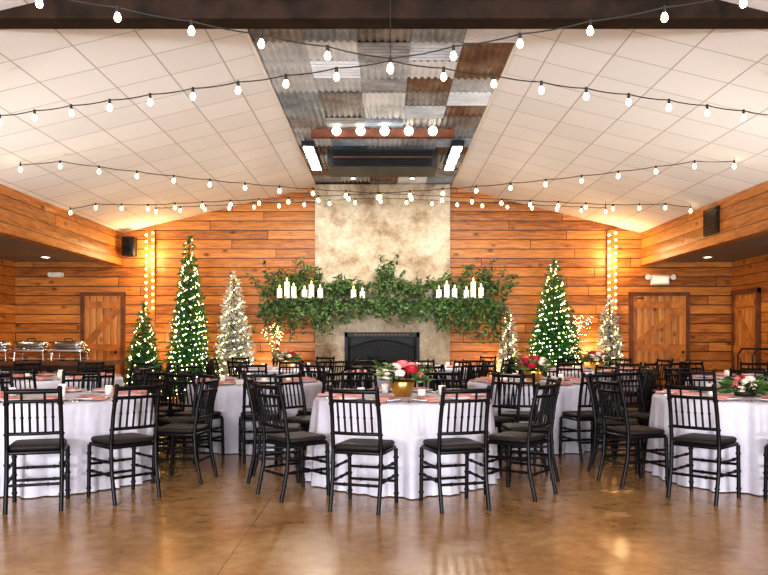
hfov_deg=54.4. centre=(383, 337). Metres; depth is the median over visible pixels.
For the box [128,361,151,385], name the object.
dining chair
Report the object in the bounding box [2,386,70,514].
dining chair
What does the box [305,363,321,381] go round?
dining chair
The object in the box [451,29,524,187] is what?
trim
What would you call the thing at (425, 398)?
place setting
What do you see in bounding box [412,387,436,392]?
place setting
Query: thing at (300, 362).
dining chair
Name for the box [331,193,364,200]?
string lights
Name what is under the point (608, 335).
tree
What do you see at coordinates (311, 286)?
pillar candle
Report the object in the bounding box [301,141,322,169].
ceiling light
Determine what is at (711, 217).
wall vent
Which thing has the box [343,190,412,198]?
string lights
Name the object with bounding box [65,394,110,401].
place setting
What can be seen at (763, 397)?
place setting
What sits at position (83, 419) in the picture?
round dining table
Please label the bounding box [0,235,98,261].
ceiling
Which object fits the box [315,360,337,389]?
dining chair
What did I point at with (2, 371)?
dining chair
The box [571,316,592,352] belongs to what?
branches
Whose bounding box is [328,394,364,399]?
place setting
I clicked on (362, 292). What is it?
pillar candle
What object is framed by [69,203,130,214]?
string lights
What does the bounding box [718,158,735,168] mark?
string lights
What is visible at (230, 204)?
string lights
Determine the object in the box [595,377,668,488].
dining chair
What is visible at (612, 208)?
string lights
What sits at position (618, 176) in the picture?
string lights
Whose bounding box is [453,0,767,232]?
ceiling
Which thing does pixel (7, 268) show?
wall
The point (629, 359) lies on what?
dining chair
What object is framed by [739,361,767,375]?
dining chair
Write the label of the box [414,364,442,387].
dining chair
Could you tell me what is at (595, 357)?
flower centerpiece
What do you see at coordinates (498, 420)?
dining chair
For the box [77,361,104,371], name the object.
dining chair
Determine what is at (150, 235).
column
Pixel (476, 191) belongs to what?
string lights
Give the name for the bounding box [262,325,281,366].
branches
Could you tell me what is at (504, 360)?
dining chair
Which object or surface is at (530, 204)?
string lights
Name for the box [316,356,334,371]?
dining chair
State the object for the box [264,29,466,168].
ceiling
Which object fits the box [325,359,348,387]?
dining chair
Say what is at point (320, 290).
pillar candle
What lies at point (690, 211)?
string lights
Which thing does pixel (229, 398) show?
round dining table
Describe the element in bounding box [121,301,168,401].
tree
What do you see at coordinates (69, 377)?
place setting
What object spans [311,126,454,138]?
light bar
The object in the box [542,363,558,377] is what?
dining chair
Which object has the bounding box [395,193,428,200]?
string lights
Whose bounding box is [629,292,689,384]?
door
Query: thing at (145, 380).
dining chair
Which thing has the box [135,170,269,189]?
string lights
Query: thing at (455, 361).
dining chair
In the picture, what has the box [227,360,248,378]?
dining chair
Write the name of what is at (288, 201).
string lights
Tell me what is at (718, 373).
place setting
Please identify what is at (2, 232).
trim
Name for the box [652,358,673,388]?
dining chair
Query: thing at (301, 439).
dining chair
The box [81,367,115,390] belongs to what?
dining chair
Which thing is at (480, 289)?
pillar candle
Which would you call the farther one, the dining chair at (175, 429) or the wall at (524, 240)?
the wall at (524, 240)
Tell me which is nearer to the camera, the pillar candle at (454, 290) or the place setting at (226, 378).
the place setting at (226, 378)
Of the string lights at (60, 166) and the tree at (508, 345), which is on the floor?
the tree at (508, 345)
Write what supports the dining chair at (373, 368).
on the floor
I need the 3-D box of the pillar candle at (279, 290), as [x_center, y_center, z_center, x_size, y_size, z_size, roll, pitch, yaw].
[-2.130,-0.950,15.215,0.150,0.280,0.146,0,0,0]
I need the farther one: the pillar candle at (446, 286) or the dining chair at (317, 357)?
the pillar candle at (446, 286)
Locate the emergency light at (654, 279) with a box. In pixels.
[645,274,675,284]
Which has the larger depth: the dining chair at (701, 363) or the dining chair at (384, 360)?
the dining chair at (384, 360)
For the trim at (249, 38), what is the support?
attached to the ceiling at (222, 134)
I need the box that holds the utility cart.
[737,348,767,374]
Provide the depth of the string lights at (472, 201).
11.82 m
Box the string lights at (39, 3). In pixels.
[36,0,746,71]
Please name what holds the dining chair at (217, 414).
on the floor
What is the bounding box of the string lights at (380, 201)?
[155,197,606,212]
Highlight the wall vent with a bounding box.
[703,206,719,236]
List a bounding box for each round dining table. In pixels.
[0,375,123,390]
[0,390,159,497]
[181,379,321,454]
[241,367,331,384]
[305,391,499,498]
[339,372,447,388]
[423,365,480,385]
[467,379,602,453]
[547,369,644,401]
[645,391,767,494]
[686,375,763,385]
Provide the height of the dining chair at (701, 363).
0.948 m
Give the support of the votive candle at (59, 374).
on the round dining table at (41, 384)
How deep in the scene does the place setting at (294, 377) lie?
9.42 m
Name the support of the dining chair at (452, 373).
on the floor
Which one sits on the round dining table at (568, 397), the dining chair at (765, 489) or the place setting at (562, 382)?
the place setting at (562, 382)
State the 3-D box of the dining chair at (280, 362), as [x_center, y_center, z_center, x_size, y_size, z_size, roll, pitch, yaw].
[-1.540,0.829,12.176,0.436,0.948,0.520,0,0,-15]
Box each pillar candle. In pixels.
[277,285,281,297]
[284,278,289,297]
[291,283,295,297]
[302,286,306,297]
[309,281,313,297]
[318,285,322,297]
[351,286,355,297]
[360,288,364,297]
[436,287,441,297]
[444,281,449,297]
[452,285,456,297]
[464,286,468,297]
[471,278,475,297]
[478,284,483,297]
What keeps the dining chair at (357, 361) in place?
on the floor
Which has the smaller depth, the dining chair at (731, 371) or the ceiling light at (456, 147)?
the dining chair at (731, 371)
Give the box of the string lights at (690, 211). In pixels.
[630,203,691,212]
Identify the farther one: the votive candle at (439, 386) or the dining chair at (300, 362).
the dining chair at (300, 362)
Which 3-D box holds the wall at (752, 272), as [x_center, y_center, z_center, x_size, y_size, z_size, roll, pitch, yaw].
[7.550,-0.300,6.500,0.200,3.200,19.000,0,0,0]
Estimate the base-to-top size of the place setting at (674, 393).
0.041 m
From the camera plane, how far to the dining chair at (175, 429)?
6.72 m
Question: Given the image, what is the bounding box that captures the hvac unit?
[327,149,437,176]
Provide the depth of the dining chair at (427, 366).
9.94 m
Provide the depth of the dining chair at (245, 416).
7.80 m
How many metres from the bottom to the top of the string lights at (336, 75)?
0.308 m
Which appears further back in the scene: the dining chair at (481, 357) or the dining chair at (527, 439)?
the dining chair at (481, 357)
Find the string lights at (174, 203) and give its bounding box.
[143,202,186,210]
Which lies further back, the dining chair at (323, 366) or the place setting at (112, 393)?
the dining chair at (323, 366)
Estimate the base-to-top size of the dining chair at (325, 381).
0.948 m
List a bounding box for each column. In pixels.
[145,230,155,360]
[606,230,616,348]
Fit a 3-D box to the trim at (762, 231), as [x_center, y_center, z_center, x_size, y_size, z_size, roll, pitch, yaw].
[5.575,-1.569,6.500,0.190,0.039,19.000,0,0,0]
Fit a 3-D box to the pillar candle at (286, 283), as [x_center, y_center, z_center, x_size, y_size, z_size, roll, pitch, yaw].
[-1.980,-1.020,15.215,0.150,0.420,0.146,0,0,0]
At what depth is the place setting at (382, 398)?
6.25 m
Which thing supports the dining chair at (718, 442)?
on the floor
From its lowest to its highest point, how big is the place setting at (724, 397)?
0.041 m
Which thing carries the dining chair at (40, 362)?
on the floor
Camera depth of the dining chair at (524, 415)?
7.84 m
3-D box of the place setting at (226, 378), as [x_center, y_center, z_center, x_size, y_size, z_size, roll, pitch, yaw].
[-2.040,0.516,9.555,0.330,0.041,0.427,0,0,42]
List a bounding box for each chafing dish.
[0,341,14,360]
[12,338,50,360]
[49,338,89,360]
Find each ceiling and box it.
[0,0,314,232]
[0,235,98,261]
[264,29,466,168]
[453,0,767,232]
[664,233,767,261]
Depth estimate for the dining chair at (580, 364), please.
11.23 m
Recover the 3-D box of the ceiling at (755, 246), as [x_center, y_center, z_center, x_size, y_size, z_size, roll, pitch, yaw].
[6.545,-1.680,6.500,1.810,0.100,19.000,0,0,0]
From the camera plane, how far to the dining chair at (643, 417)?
8.11 m
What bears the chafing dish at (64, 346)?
on the buffet table at (50, 366)
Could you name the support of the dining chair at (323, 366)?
on the floor
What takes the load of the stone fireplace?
on the floor
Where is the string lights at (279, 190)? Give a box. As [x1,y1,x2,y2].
[278,185,336,195]
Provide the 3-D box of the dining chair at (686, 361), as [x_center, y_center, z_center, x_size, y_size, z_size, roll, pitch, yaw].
[4.700,0.829,12.143,0.520,0.948,0.436,0,0,14]
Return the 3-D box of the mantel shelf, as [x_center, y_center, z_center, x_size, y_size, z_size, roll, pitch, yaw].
[-0.050,-0.600,15.369,4.420,0.420,0.458,0,0,0]
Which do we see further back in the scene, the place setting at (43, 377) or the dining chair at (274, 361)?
the dining chair at (274, 361)
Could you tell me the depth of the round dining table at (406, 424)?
6.17 m
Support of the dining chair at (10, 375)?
on the floor
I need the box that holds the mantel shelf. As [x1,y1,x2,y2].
[274,298,490,318]
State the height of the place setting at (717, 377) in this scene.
0.041 m
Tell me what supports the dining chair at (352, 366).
on the floor
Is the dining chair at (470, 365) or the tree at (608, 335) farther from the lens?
the tree at (608, 335)
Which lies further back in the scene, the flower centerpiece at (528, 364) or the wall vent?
the wall vent
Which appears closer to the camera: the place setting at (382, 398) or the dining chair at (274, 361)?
the place setting at (382, 398)
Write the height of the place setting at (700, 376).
0.041 m
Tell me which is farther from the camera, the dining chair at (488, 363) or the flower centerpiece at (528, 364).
the dining chair at (488, 363)
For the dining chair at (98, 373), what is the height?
0.948 m
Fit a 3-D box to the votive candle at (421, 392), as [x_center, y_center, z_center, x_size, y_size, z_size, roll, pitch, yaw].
[0.330,0.493,6.522,0.072,0.090,0.070,0,0,0]
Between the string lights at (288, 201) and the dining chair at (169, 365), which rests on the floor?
the dining chair at (169, 365)
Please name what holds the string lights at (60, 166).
hanging from the ceiling at (222, 134)
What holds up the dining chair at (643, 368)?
on the floor
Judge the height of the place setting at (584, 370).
0.041 m
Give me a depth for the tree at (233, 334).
15.12 m
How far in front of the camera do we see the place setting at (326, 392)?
6.83 m
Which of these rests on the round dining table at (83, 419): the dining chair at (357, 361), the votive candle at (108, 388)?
the votive candle at (108, 388)
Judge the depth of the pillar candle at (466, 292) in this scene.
15.17 m
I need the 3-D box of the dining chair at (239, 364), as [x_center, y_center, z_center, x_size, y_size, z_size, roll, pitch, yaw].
[-1.812,0.829,10.300,0.436,0.948,0.520,0,0,-9]
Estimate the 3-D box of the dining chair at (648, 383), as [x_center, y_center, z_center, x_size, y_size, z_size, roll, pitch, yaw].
[2.790,0.829,8.455,0.520,0.948,0.436,0,0,33]
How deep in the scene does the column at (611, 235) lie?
15.91 m
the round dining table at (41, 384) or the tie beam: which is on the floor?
the round dining table at (41, 384)
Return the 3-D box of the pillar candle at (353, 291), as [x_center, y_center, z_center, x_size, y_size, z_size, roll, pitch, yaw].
[-0.620,-0.940,15.215,0.150,0.260,0.146,0,0,0]
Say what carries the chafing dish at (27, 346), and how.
on the buffet table at (50, 366)
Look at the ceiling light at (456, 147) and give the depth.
12.70 m
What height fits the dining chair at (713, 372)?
0.948 m
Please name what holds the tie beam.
attached to the ceiling at (222, 134)
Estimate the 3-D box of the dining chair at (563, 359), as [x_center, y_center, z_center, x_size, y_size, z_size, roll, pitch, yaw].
[3.492,0.829,13.620,0.436,0.948,0.520,0,0,2]
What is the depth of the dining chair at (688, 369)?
9.41 m
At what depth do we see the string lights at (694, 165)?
10.29 m
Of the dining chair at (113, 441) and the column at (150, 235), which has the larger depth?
the column at (150, 235)
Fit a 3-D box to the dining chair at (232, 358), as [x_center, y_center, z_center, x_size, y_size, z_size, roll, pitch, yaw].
[-2.596,0.829,14.167,0.520,0.948,0.436,0,0,44]
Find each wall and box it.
[0,259,14,374]
[15,187,731,385]
[732,254,767,375]
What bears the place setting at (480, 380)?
on the round dining table at (568, 397)
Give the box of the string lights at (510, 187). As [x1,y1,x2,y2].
[485,182,511,189]
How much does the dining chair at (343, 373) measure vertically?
0.948 m
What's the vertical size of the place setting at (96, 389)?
0.041 m
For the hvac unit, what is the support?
attached to the ceiling at (301, 29)
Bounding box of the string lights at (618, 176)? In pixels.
[516,170,620,186]
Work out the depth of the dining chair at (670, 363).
11.33 m
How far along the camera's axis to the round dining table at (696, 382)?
9.85 m
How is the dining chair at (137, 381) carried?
on the floor
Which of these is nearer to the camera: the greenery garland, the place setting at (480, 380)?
the place setting at (480, 380)
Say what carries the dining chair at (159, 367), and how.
on the floor
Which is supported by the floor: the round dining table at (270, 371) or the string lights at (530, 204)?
the round dining table at (270, 371)
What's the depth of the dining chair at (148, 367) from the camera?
9.32 m
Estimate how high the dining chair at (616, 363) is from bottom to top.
0.948 m
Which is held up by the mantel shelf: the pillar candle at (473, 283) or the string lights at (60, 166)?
the pillar candle at (473, 283)
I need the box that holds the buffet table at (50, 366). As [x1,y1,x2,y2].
[0,360,121,375]
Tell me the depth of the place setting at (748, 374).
10.50 m
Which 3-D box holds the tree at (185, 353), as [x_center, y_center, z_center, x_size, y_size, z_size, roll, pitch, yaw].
[-3.751,-0.368,14.417,1.110,3.337,1.166,0,0,42]
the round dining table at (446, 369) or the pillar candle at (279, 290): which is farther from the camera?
the pillar candle at (279, 290)
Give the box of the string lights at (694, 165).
[625,160,710,173]
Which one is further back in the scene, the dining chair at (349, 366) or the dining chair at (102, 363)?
the dining chair at (102, 363)
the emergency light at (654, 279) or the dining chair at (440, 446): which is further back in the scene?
the emergency light at (654, 279)
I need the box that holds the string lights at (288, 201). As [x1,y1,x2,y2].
[274,197,304,203]
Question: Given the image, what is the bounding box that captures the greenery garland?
[245,254,519,343]
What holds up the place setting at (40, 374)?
on the round dining table at (41, 384)
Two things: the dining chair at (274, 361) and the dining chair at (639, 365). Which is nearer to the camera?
the dining chair at (639, 365)
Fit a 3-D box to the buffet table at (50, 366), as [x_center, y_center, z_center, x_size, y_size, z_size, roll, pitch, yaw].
[-5.725,0.840,12.550,2.350,0.920,0.800,0,0,0]
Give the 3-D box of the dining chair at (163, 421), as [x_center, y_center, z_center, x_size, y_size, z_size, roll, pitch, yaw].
[-1.994,0.829,7.544,0.520,0.948,0.436,0,0,-38]
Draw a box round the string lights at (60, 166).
[36,160,129,173]
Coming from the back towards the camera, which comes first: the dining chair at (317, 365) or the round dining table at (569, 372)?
the round dining table at (569, 372)
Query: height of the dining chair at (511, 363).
0.948 m
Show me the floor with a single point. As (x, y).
(219, 526)
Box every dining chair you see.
[0,368,36,390]
[0,371,13,390]
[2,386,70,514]
[14,361,42,375]
[61,370,100,390]
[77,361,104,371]
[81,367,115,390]
[86,382,161,504]
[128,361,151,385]
[132,369,185,450]
[136,366,184,444]
[142,370,174,456]
[144,365,161,392]
[151,376,219,484]
[157,372,216,466]
[160,362,171,401]
[165,371,224,462]
[176,364,202,401]
[203,359,214,374]
[206,357,219,375]
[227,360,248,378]
[231,357,249,376]
[238,363,267,378]
[238,372,282,462]
[244,376,301,483]
[254,381,330,502]
[273,356,289,366]
[273,372,310,464]
[278,360,303,374]
[294,370,350,453]
[298,361,326,391]
[300,363,325,385]
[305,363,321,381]
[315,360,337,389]
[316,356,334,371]
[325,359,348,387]
[328,386,398,514]
[336,357,362,384]
[341,370,376,388]
[348,365,364,388]
[348,365,376,387]
[356,359,378,369]
[364,367,374,388]
[368,356,379,366]
[372,358,385,369]
[411,359,434,369]
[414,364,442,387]
[419,370,454,390]
[419,385,491,513]
[426,364,447,390]
[434,369,462,389]
[450,360,471,388]
[454,359,483,387]
[464,363,483,388]
[470,363,496,379]
[479,356,495,374]
[482,361,489,376]
[483,381,559,501]
[490,372,523,465]
[497,372,540,462]
[499,375,561,482]
[500,358,512,373]
[508,359,515,373]
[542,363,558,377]
[556,361,582,377]
[558,372,615,462]
[562,357,583,366]
[585,373,638,473]
[593,364,619,402]
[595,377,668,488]
[605,362,641,409]
[605,369,656,456]
[606,367,654,440]
[608,357,630,366]
[612,370,649,463]
[638,364,651,411]
[644,362,661,394]
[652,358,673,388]
[652,361,683,392]
[657,360,690,388]
[663,366,693,388]
[666,382,741,505]
[678,370,716,385]
[679,361,704,384]
[729,368,766,378]
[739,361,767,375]
[763,444,767,499]
[764,371,767,380]
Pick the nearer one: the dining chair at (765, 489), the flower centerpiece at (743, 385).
the dining chair at (765, 489)
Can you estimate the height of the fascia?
0.690 m
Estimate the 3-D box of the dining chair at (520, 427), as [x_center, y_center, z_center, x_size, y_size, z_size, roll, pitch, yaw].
[1.355,0.829,6.922,0.520,0.948,0.436,0,0,-3]
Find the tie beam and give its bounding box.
[0,0,767,28]
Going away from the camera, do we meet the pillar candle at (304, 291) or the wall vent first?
the wall vent
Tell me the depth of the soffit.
12.62 m
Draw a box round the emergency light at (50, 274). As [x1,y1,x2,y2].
[47,272,63,276]
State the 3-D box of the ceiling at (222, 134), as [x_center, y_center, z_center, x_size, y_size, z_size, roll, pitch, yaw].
[-3.525,-2.800,6.500,4.150,1.100,19.000,0,0,0]
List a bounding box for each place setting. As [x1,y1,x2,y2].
[0,395,25,401]
[30,373,55,376]
[31,396,79,401]
[36,376,61,379]
[57,376,93,379]
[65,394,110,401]
[66,387,91,391]
[83,387,114,391]
[108,392,146,397]
[113,390,146,392]
[218,381,242,384]
[225,376,242,379]
[291,377,315,379]
[294,379,319,381]
[317,391,341,397]
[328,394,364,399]
[365,396,411,402]
[371,387,391,391]
[402,395,448,402]
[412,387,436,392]
[445,394,480,399]
[468,393,485,395]
[469,378,491,382]
[484,380,509,384]
[540,381,579,384]
[568,380,586,383]
[577,369,600,371]
[655,389,691,394]
[671,392,704,395]
[692,375,712,377]
[707,394,755,401]
[708,376,729,378]
[716,372,739,375]
[735,373,763,375]
[745,395,767,401]
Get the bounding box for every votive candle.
[57,372,61,378]
[105,385,112,394]
[219,375,224,380]
[381,384,388,392]
[418,389,425,395]
[438,385,445,394]
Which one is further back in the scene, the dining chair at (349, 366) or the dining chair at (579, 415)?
the dining chair at (349, 366)
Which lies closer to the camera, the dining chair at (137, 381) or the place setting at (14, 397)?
the place setting at (14, 397)
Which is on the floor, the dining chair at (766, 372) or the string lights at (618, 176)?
the dining chair at (766, 372)
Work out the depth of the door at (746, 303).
15.21 m
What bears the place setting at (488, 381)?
on the round dining table at (568, 397)
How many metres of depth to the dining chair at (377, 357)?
14.66 m
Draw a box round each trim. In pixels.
[0,229,123,265]
[243,29,315,185]
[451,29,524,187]
[640,227,767,265]
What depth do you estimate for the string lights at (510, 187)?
10.85 m
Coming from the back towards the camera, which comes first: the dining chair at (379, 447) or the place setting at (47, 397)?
the place setting at (47, 397)
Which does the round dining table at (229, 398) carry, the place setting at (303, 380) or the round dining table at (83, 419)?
the place setting at (303, 380)
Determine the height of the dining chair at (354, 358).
0.948 m
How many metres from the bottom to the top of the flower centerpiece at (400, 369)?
0.333 m
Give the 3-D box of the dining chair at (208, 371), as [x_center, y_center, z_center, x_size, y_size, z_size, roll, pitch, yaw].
[-2.797,0.829,12.790,0.520,0.948,0.436,0,0,-32]
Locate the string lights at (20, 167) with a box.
[19,161,31,171]
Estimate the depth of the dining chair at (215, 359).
13.68 m
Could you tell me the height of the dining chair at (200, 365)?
0.948 m
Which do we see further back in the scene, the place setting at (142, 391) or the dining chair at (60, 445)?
the place setting at (142, 391)
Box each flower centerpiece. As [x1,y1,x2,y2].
[270,349,301,366]
[371,360,432,396]
[510,355,556,381]
[580,350,612,369]
[716,375,767,396]
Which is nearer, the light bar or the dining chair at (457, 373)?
the dining chair at (457, 373)
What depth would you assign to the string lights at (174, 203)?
12.39 m
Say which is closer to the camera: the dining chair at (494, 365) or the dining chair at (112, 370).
the dining chair at (112, 370)
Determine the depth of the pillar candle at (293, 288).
15.16 m
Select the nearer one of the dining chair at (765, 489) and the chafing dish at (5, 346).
the dining chair at (765, 489)
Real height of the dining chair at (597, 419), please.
0.948 m
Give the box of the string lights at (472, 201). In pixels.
[455,197,486,203]
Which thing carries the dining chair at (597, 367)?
on the floor
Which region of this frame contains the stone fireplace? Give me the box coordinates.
[315,184,449,379]
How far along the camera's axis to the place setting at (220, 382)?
8.52 m
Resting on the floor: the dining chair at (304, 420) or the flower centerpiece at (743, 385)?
the dining chair at (304, 420)
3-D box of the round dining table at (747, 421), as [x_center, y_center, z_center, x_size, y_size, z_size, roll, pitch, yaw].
[3.363,0.920,6.942,1.666,0.760,1.657,0,0,-11]
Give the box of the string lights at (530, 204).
[514,200,547,206]
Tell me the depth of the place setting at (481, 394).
6.86 m
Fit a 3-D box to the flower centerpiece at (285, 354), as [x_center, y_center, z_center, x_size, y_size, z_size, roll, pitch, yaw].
[-1.740,0.371,13.340,0.512,0.333,0.569,0,0,34]
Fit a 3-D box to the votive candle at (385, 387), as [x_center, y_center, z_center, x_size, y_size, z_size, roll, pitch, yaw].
[0.010,0.493,7.278,0.072,0.090,0.070,0,0,0]
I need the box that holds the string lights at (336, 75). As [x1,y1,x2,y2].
[0,60,767,125]
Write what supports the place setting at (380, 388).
on the round dining table at (406, 424)
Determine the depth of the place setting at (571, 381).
8.76 m
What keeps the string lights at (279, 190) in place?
hanging from the ceiling at (222, 134)
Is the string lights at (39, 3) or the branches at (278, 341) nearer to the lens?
the string lights at (39, 3)
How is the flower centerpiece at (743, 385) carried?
on the round dining table at (747, 421)
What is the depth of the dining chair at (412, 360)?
12.61 m
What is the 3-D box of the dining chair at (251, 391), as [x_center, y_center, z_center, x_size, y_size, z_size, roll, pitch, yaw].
[-1.015,0.829,6.878,0.520,0.948,0.436,0,0,-3]
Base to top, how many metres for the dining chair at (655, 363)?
0.948 m
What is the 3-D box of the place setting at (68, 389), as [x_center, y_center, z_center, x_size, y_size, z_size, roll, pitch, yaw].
[-3.154,0.516,7.495,0.427,0.041,0.330,0,0,-15]
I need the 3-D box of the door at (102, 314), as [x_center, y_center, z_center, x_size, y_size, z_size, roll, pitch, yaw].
[-6.010,0.160,15.924,0.940,2.280,0.148,0,0,0]
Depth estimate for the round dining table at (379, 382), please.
10.60 m
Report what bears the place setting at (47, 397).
on the round dining table at (83, 419)
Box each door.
[80,292,124,377]
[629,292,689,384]
[731,287,760,374]
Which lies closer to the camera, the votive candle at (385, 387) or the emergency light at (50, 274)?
the votive candle at (385, 387)
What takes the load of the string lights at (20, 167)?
hanging from the ceiling at (222, 134)
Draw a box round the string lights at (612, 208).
[595,204,617,210]
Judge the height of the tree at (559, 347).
2.907 m
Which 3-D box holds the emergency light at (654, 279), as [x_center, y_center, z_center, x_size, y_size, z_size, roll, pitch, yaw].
[5.900,-1.249,15.955,0.656,0.218,0.080,0,0,0]
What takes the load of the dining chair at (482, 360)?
on the floor
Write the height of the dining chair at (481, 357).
0.948 m
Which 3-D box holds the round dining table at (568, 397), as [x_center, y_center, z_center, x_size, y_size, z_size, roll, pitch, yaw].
[1.832,0.920,9.137,1.656,0.760,1.667,0,0,16]
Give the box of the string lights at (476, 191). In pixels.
[419,185,477,195]
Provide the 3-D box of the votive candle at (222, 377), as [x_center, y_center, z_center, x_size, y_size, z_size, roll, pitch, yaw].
[-1.948,0.493,8.990,0.072,0.090,0.070,0,0,0]
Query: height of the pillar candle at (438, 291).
0.260 m
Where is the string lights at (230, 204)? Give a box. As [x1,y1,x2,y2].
[213,200,245,206]
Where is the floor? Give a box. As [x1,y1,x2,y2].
[0,399,767,574]
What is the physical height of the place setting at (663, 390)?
0.041 m
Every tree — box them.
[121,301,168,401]
[162,235,211,401]
[211,270,257,377]
[496,305,521,373]
[518,258,584,378]
[595,295,625,366]
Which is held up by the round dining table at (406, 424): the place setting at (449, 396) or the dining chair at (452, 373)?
the place setting at (449, 396)
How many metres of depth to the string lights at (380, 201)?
13.84 m

